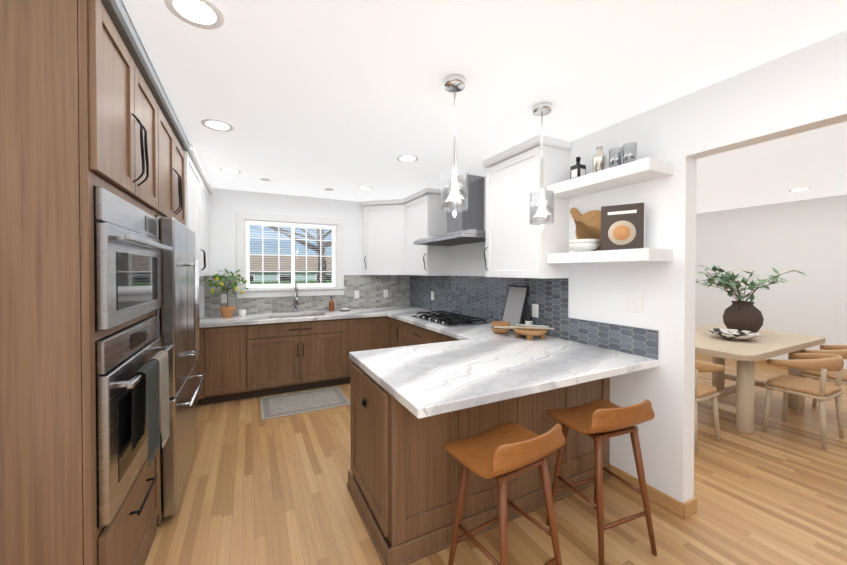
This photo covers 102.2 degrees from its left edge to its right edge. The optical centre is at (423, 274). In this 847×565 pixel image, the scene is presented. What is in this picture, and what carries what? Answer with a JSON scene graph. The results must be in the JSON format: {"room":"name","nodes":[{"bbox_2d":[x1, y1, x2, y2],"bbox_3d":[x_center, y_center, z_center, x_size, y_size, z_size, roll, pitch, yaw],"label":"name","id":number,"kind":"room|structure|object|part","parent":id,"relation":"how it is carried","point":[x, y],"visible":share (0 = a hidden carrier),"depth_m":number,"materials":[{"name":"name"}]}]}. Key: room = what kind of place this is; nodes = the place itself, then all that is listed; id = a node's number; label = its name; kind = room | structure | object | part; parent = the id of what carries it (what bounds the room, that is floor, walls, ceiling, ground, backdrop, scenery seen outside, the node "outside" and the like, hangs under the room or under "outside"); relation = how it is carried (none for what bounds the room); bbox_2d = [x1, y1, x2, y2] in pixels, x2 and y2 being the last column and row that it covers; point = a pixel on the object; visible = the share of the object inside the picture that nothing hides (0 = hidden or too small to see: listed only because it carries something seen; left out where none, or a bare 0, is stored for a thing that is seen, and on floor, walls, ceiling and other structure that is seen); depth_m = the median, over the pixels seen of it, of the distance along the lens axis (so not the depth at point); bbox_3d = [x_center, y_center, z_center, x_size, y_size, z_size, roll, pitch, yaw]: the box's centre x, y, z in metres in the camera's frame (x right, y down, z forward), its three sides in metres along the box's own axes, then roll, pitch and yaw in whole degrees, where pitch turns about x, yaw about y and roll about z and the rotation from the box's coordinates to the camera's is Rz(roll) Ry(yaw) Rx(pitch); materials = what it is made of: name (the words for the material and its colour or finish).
{"room":"kitchen","nodes":[
{"label":"kitchen","id":0,"kind":"room"},
{"bbox_2d":[199,188,380,316],"bbox_3d":[0.426,0.154,5.919,8.570,2.520,0.120,0,1,-27],"label":"wall","id":1,"kind":"structure","parent":0,"point":[224,204],"depth_m":4.53,"materials":[{"name":"white paint"}]},
{"bbox_2d":[235,211,345,297],"bbox_3d":[-1.810,-0.262,4.753,1.420,1.115,0.165,0,1,-27],"label":"window","id":2,"kind":"structure","parent":1,"relation":"in","point":[243,254],"depth_m":4.72,"materials":[{"name":"white"}]},
{"bbox_2d":[246,221,335,287],"bbox_3d":[-1.807,-0.272,4.746,1.160,0.878,0.050,0,1,-27],"label":"window blinds","id":3,"kind":"object","parent":2,"relation":"attached to","point":[287,225],"visible":0.96,"depth_m":4.69,"materials":[{"name":"white plastic"}]},
{"bbox_2d":[122,0,846,213],"bbox_3d":[2.182,-1.095,2.451,8.570,0.050,7.870,0,1,-27],"label":"ceiling","id":4,"kind":"structure","parent":0,"point":[343,99],"depth_m":1.86,"materials":[{"name":"white paint"}]},
{"bbox_2d":[164,0,224,28],"bbox_3d":[-0.912,-1.054,1.367,0.203,0.006,0.203,0,1,-36],"label":"recessed light","id":5,"kind":"object","parent":4,"relation":"in","point":[207,14],"depth_m":1.37,"materials":[{"name":"white plastic"}]},
{"bbox_2d":[201,119,233,131],"bbox_3d":[-1.470,-1.065,2.441,0.203,0.006,0.203,0,1,-36],"label":"recessed light","id":6,"kind":"object","parent":4,"relation":"in","point":[223,126],"depth_m":2.44,"materials":[{"name":"white plastic"}]},
{"bbox_2d":[219,168,240,173],"bbox_3d":[-2.004,-1.077,3.548,0.203,0.006,0.203,0,1,39],"label":"recessed light","id":7,"kind":"object","parent":4,"relation":"in","point":[227,170],"depth_m":3.53,"materials":[{"name":"white plastic"}]},
{"bbox_2d":[357,186,373,190],"bbox_3d":[-0.730,-1.085,4.298,0.203,0.006,0.203,0,1,-36],"label":"recessed light","id":8,"kind":"object","parent":4,"relation":"in","point":[365,188],"depth_m":4.29,"materials":[{"name":"white plastic"}]},
{"bbox_2d":[397,155,418,161],"bbox_3d":[-0.145,-1.073,3.158,0.203,0.006,0.203,0,1,24],"label":"recessed light","id":9,"kind":"object","parent":4,"relation":"in","point":[403,158],"depth_m":3.15,"materials":[{"name":"white plastic"}]},
{"bbox_2d":[441,74,467,217],"bbox_3d":[0.170,-0.687,1.871,0.148,0.751,0.148,0,1,-27],"label":"pendant light","id":10,"kind":"object","parent":4,"relation":"hanging from","point":[454,83],"visible":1,"depth_m":1.84,"materials":[{"name":"clear glass"}]},
{"bbox_2d":[530,102,553,230],"bbox_3d":[0.751,-0.672,2.169,0.148,0.786,0.148,0,1,-27],"label":"pendant light","id":11,"kind":"object","parent":4,"relation":"hanging from","point":[541,109],"visible":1,"depth_m":2.14,"materials":[{"name":"clear glass"}]},
{"bbox_2d":[788,188,810,191],"bbox_3d":[4.798,-1.086,4.358,0.203,0.006,0.203,0,1,-36],"label":"recessed light","id":12,"kind":"object","parent":4,"relation":"in","point":[798,189],"depth_m":4.35,"materials":[{"name":"white plastic"}]},
{"bbox_2d":[145,353,846,564],"bbox_3d":[2.182,1.475,2.478,8.570,0.050,7.870,0,1,-27],"label":"floor","id":13,"kind":"structure","parent":0,"point":[257,490],"depth_m":2.15,"materials":[{"name":"brown wood"}]},
{"bbox_2d":[260,386,349,419],"bbox_3d":[-1.343,1.431,3.875,0.910,0.008,0.655,0,1,-27],"label":"rug","id":14,"kind":"object","parent":13,"relation":"on","point":[277,406],"visible":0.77,"depth_m":3.83,"materials":[{"name":"fabric"}]},
{"bbox_2d":[0,0,673,564],"bbox_3d":[-0.866,0.185,3.035,3.411,2.519,3.849,0,1,-27],"label":"kitchen cabinets","id":15,"kind":"object","parent":13,"relation":"on","point":[118,356],"visible":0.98,"depth_m":1.80,"materials":[{"name":"brown wood"}]},
{"bbox_2d":[154,216,205,526],"bbox_3d":[-1.916,0.558,2.239,0.756,1.790,0.870,0,1,-27],"label":"fridge","id":16,"kind":"object","parent":15,"relation":"in","point":[179,319],"depth_m":2.08,"materials":[{"name":"silver metal"}]},
{"bbox_2d":[199,268,248,317],"bbox_3d":[-2.413,0.209,4.131,0.538,0.614,0.361,0,1,-27],"label":"tree","id":17,"kind":"object","parent":15,"relation":"on","point":[227,311],"visible":1,"depth_m":4.10,"materials":[{"name":"green plant"}]},
{"bbox_2d":[239,309,245,316],"bbox_3d":[-2.246,0.473,4.239,0.080,0.085,0.080,0,1,-27],"label":"candle","id":18,"kind":"object","parent":15,"relation":"on","point":[242,312],"visible":1,"depth_m":4.21,"materials":[{"name":"white wax"}]},
{"bbox_2d":[281,283,301,312],"bbox_3d":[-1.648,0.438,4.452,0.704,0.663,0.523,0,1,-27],"label":"faucet","id":19,"kind":"object","parent":15,"relation":"in","point":[296,286],"depth_m":4.65,"materials":[{"name":"silver metal"}]},
{"bbox_2d":[329,296,333,310],"bbox_3d":[-1.293,0.406,4.812,0.072,0.207,0.071,0,1,-27],"label":"soap bottle","id":20,"kind":"object","parent":15,"relation":"on","point":[331,305],"visible":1,"depth_m":4.79,"materials":[{"name":"orange glass"}]},
{"bbox_2d":[200,306,657,418],"bbox_3d":[-0.883,0.551,3.075,3.408,0.045,3.768,0,1,-27],"label":"countertop","id":21,"kind":"structure","parent":15,"relation":"on","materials":[{"name":"stone"}]},
{"bbox_2d":[410,311,487,326],"bbox_3d":[0.256,0.495,3.929,0.500,0.050,0.920,0,1,-27],"label":"cooktop","id":22,"kind":"object","parent":15,"relation":"in","point":[441,319],"depth_m":3.76,"materials":[{"name":"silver metal"}]},
{"bbox_2d":[413,174,485,245],"bbox_3d":[0.356,-0.722,3.799,0.531,0.722,1.080,0,1,-27],"label":"range hood","id":23,"kind":"object","parent":15,"relation":"attached to","point":[467,227],"depth_m":3.75,"materials":[{"name":"silver metal"}]},
{"bbox_2d":[491,321,509,333],"bbox_3d":[0.700,0.479,3.100,0.172,0.097,0.172,0,1,-27],"label":"bowls","id":24,"kind":"object","parent":15,"relation":"on","point":[499,330],"visible":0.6,"depth_m":3.05,"materials":[{"name":"brown wood"}]},
{"bbox_2d":[501,285,528,330],"bbox_3d":[0.859,0.313,3.241,0.124,0.421,0.270,0,1,-27],"label":"tray","id":25,"kind":"object","parent":15,"relation":"on","point":[514,306],"visible":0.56,"depth_m":3.22,"materials":[{"name":"black metal"}]},
{"bbox_2d":[494,324,553,339],"bbox_3d":[0.843,0.474,2.879,0.384,0.111,0.384,0,1,-27],"label":"dish","id":26,"kind":"object","parent":15,"relation":"on","point":[529,331],"visible":1,"depth_m":2.85,"materials":[{"name":"brown wood"}]},
{"bbox_2d":[525,305,531,324],"bbox_3d":[0.942,0.401,3.054,0.061,0.255,0.061,0,1,-27],"label":"oil bottle","id":27,"kind":"object","parent":15,"relation":"on","point":[528,319],"visible":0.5,"depth_m":3.04,"materials":[{"name":"black glass"}]},
{"bbox_2d":[570,157,585,178],"bbox_3d":[1.152,-0.782,2.547,0.082,0.185,0.082,0,1,-27],"label":"bottle","id":28,"kind":"object","parent":15,"relation":"on","point":[578,169],"visible":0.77,"depth_m":2.52,"materials":[{"name":"glass"}]},
{"bbox_2d":[568,239,600,251],"bbox_3d":[1.169,-0.208,2.490,0.216,0.090,0.216,0,1,-27],"label":"bowls","id":29,"kind":"object","parent":15,"relation":"on","point":[580,245],"visible":0.9,"depth_m":2.42,"materials":[{"name":"white ceramic"}]},
{"bbox_2d":[570,207,600,250],"bbox_3d":[1.257,-0.347,2.552,0.075,0.357,0.344,0,1,-27],"label":"cutting board","id":30,"kind":"object","parent":15,"relation":"on","point":[588,224],"visible":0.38,"depth_m":2.56,"materials":[{"name":"brown wood"}]},
{"bbox_2d":[592,146,605,172],"bbox_3d":[1.225,-0.789,2.383,0.088,0.203,0.088,0,1,-27],"label":"cocktail shaker","id":31,"kind":"object","parent":15,"relation":"on","point":[599,160],"visible":0.69,"depth_m":2.35,"materials":[{"name":"silver metal"}]},
{"bbox_2d":[601,203,644,250],"bbox_3d":[1.310,-0.311,2.254,0.248,0.300,0.030,0,1,35],"label":"cookbook","id":32,"kind":"object","parent":15,"relation":"on","point":[623,226],"visible":0.96,"depth_m":2.24,"materials":[{"name":"brown paper"}]},
{"bbox_2d":[609,142,636,167],"bbox_3d":[1.301,-0.761,2.235,0.082,0.150,0.175,0,1,-27],"label":"tumblers","id":33,"kind":"object","parent":15,"relation":"on","point":[627,152],"visible":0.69,"depth_m":2.19,"materials":[{"name":"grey glass"}]},
{"bbox_2d":[445,422,564,564],"bbox_3d":[0.366,1.059,1.556,0.463,0.805,0.401,0,1,-33],"label":"stool","id":34,"kind":"object","parent":13,"relation":"on","point":[502,454],"visible":1,"depth_m":1.50,"materials":[{"name":"brown wood"}]},
{"bbox_3d":[0.366,0.741,1.554,0.463,0.169,0.398,0,1,-33],"label":"seat","id":35,"kind":"part","parent":34,"relation":"part of","materials":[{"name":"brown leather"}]},
{"bbox_2d":[546,399,656,564],"bbox_3d":[0.965,1.056,1.888,0.463,0.805,0.401,0,1,-21],"label":"stool","id":36,"kind":"object","parent":13,"relation":"on","point":[598,421],"visible":1,"depth_m":1.78,"materials":[{"name":"brown wood"}]},
{"bbox_3d":[0.964,0.738,1.886,0.463,0.169,0.398,0,1,-21],"label":"seat","id":37,"kind":"part","parent":36,"relation":"part of","materials":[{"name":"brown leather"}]},
{"bbox_2d":[694,360,723,451],"bbox_3d":[2.291,1.069,3.074,0.432,0.753,0.566,0,1,-27],"label":"dining chair","id":38,"kind":"object","parent":13,"relation":"on","point":[703,392],"visible":0.31,"depth_m":2.84,"materials":[{"name":"brown wood"}]},
{"bbox_2d":[695,325,825,432],"bbox_3d":[3.354,1.057,3.744,1.880,0.760,1.000,0,1,-27],"label":"dining table","id":39,"kind":"object","parent":13,"relation":"on","point":[746,354],"visible":0.5,"depth_m":3.30,"materials":[{"name":"brown wood"}]},
{"bbox_2d":[708,328,759,339],"bbox_3d":[3.277,0.638,3.615,0.410,0.078,0.410,0,1,-27],"label":"bowl","id":40,"kind":"object","parent":39,"relation":"on","point":[733,334],"visible":1,"depth_m":3.60,"materials":[{"name":"ceramic"}]},
{"bbox_2d":[696,265,806,332],"bbox_3d":[3.593,0.278,3.845,0.845,0.793,0.954,0,1,-27],"label":"vase","id":41,"kind":"object","parent":39,"relation":"on","point":[740,314],"visible":1,"depth_m":3.82,"materials":[{"name":"brown ceramic"}]},
{"bbox_2d":[763,353,843,449],"bbox_3d":[3.440,1.069,3.079,0.566,0.753,0.432,0,1,-27],"label":"dining chair","id":42,"kind":"object","parent":13,"relation":"on","point":[822,390],"visible":1,"depth_m":3.00,"materials":[{"name":"brown wood"}]},
{"bbox_2d":[797,345,846,414],"bbox_3d":[4.153,1.065,3.441,0.566,0.753,0.432,0,1,-27],"label":"dining chair","id":43,"kind":"object","parent":13,"relation":"on","point":[841,350],"visible":0.65,"depth_m":3.43,"materials":[{"name":"brown wood"}]},
{"bbox_2d":[450,30,846,502],"bbox_3d":[1.567,0.194,2.147,0.120,2.520,7.620,0,1,-27],"label":"wall","id":44,"kind":"structure","parent":0,"point":[801,90],"depth_m":2.23,"materials":[{"name":"white paint"}]},
{"bbox_2d":[204,275,657,359],"bbox_3d":[-0.884,0.276,3.073,3.411,0.504,3.767,0,1,-27],"label":"backsplash","id":45,"kind":"structure","parent":44,"relation":"attached to","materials":[{"name":"tile"}]},
{"bbox_2d":[610,464,688,518],"bbox_3d":[1.447,1.408,2.249,0.013,0.090,0.482,0,1,-27],"label":"baseboard","id":46,"kind":"structure","parent":44,"relation":"attached to","point":[686,509],"depth_m":2.16,"materials":[{"name":"brown wood"}]},
{"bbox_2d":[686,496,696,513],"bbox_3d":[0.797,1.391,3.829,0.015,0.090,3.888,0,1,-27],"label":"baseboard","id":47,"kind":"structure","parent":44,"relation":"attached to","point":[692,507],"depth_m":2.08,"materials":[{"name":"brown wood"}]},
{"bbox_2d":[755,359,787,368],"bbox_3d":[5.887,1.385,4.361,0.016,0.090,7.628,0,1,-27],"label":"baseboard","id":48,"kind":"structure","parent":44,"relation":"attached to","point":[763,362],"depth_m":5.36,"materials":[{"name":"brown wood"}]},
{"label":"outside","id":49,"kind":"structure","parent":0,"visible":0},
{"bbox_2d":[249,226,331,283],"bbox_3d":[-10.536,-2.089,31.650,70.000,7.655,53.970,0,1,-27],"label":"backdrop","id":50,"kind":"structure","parent":49,"point":[326,266],"depth_m":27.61,"materials":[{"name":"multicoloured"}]}
]}

